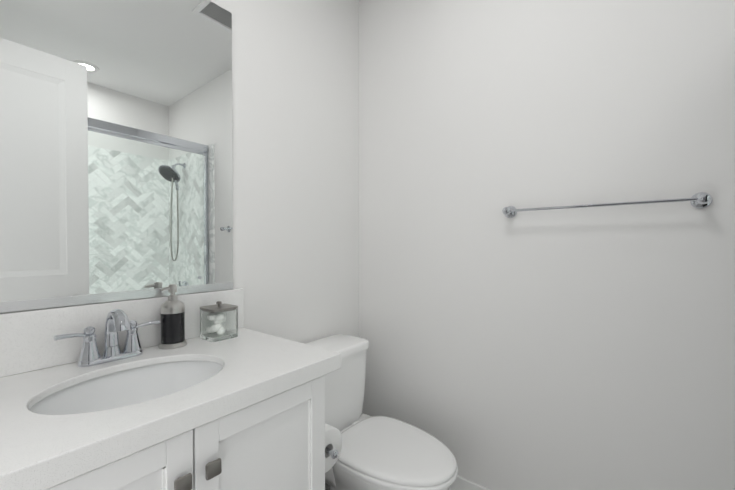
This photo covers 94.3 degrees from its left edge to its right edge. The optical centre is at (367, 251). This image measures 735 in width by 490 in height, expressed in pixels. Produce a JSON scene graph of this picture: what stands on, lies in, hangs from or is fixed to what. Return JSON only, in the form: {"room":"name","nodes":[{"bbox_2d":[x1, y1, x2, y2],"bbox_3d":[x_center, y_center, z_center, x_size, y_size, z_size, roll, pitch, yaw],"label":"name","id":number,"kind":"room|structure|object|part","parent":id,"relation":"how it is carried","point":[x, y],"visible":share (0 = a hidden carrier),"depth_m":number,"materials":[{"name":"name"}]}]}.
{"room":"bathroom","nodes":[
{"label":"bathroom","id":0,"kind":"room"},
{"bbox_2d":[0,0,358,343],"bbox_3d":[-0.626,-0.147,1.336,0.112,2.700,1.950,1,1,38],"label":"wall","id":1,"kind":"structure","parent":0,"point":[115,150],"depth_m":1.22,"materials":[{"name":"white paint"}]},
{"bbox_2d":[359,0,734,489],"bbox_3d":[1.061,-0.145,1.184,2.750,2.700,0.100,1,1,38],"label":"wall","id":2,"kind":"structure","parent":0,"point":[589,348],"depth_m":1.37,"materials":[{"name":"white paint"}]},
{"bbox_2d":[449,475,489,489],"bbox_3d":[0.603,1.137,1.488,1.675,0.130,0.014,1,1,38],"label":"baseboard","id":3,"kind":"structure","parent":2,"relation":"attached to","point":[460,483],"depth_m":1.60,"materials":[{"name":"white paint"}]},
{"bbox_2d":[502,192,712,217],"bbox_3d":[0.826,-0.166,1.257,0.642,0.052,0.075,1,1,38],"label":"towel rail","id":4,"kind":"object","parent":2,"relation":"attached to","point":[700,200],"visible":1,"depth_m":1.17,"materials":[{"name":"silver metal"}]},
{"bbox_3d":[0.449,1.263,0.506,2.850,0.100,1.950,1,1,38],"label":"floor","id":5,"kind":"structure","parent":0,"visible":0},
{"bbox_2d":[0,288,340,489],"bbox_3d":[-0.584,0.684,0.864,0.575,1.050,0.935,1,1,38],"label":"bathroom vanity","id":6,"kind":"object","parent":5,"relation":"on","point":[244,409],"visible":1,"depth_m":0.86,"materials":[{"name":"white paint"}]},
{"bbox_2d":[54,309,159,366],"bbox_3d":[-0.720,0.241,0.975,0.146,0.152,0.250,1,1,38],"label":"faucet","id":7,"kind":"object","parent":6,"relation":"on","point":[117,320],"visible":1,"depth_m":0.97,"materials":[{"name":"silver metal"}]},
{"bbox_2d":[0,288,243,376],"bbox_3d":[-0.801,0.237,1.030,0.020,0.160,0.935,1,1,38],"label":"backsplash","id":8,"kind":"structure","parent":6,"relation":"on","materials":[{"name":"stone"}]},
{"bbox_2d":[30,361,222,414],"bbox_3d":[-0.570,0.425,0.860,0.367,0.171,0.471,1,1,38],"label":"sink","id":9,"kind":"object","parent":6,"relation":"in","point":[135,383],"depth_m":0.96,"materials":[{"name":"white ceramic"}]},
{"bbox_2d":[158,284,186,348],"bbox_3d":[-0.648,0.213,1.135,0.084,0.204,0.084,1,1,38],"label":"soap dispenser","id":10,"kind":"object","parent":6,"relation":"on","point":[172,310],"visible":1,"depth_m":1.11,"materials":[{"name":"black plastic"}]},
{"bbox_2d":[200,301,237,341],"bbox_3d":[-0.541,0.248,1.242,0.102,0.131,0.102,1,1,38],"label":"glass jar","id":11,"kind":"object","parent":6,"relation":"on","point":[219,321],"visible":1,"depth_m":1.21,"materials":[{"name":"clear glass"}]},
{"bbox_3d":[-0.541,0.199,1.241,0.102,0.032,0.102,1,1,38],"label":"lid","id":12,"kind":"part","parent":11,"relation":"part of","materials":[{"name":"silver metal"}]},
{"bbox_2d":[325,423,341,472],"bbox_3d":[-0.186,0.657,1.164,0.217,0.140,0.147,1,1,38],"label":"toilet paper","id":13,"kind":"object","parent":6,"relation":"attached to","point":[333,441],"visible":0.31,"depth_m":1.13,"materials":[{"name":"white paper"}]},
{"bbox_2d":[305,334,457,489],"bbox_3d":[0.013,0.824,1.453,0.747,0.756,0.423,1,1,38],"label":"toilet","id":14,"kind":"object","parent":5,"relation":"on","point":[382,453],"visible":0.56,"depth_m":1.40,"materials":[{"name":"white ceramic"}]},
{"bbox_3d":[-0.185,0.636,1.622,0.224,0.384,0.400,1,1,38],"label":"tank","id":15,"kind":"part","parent":14,"relation":"part of","materials":[{"name":"white ceramic"}]},
{"bbox_3d":[0.104,0.811,1.397,0.535,0.040,0.398,1,1,38],"label":"seat","id":16,"kind":"part","parent":14,"relation":"part of","materials":[{"name":"white plastic"}]}
]}

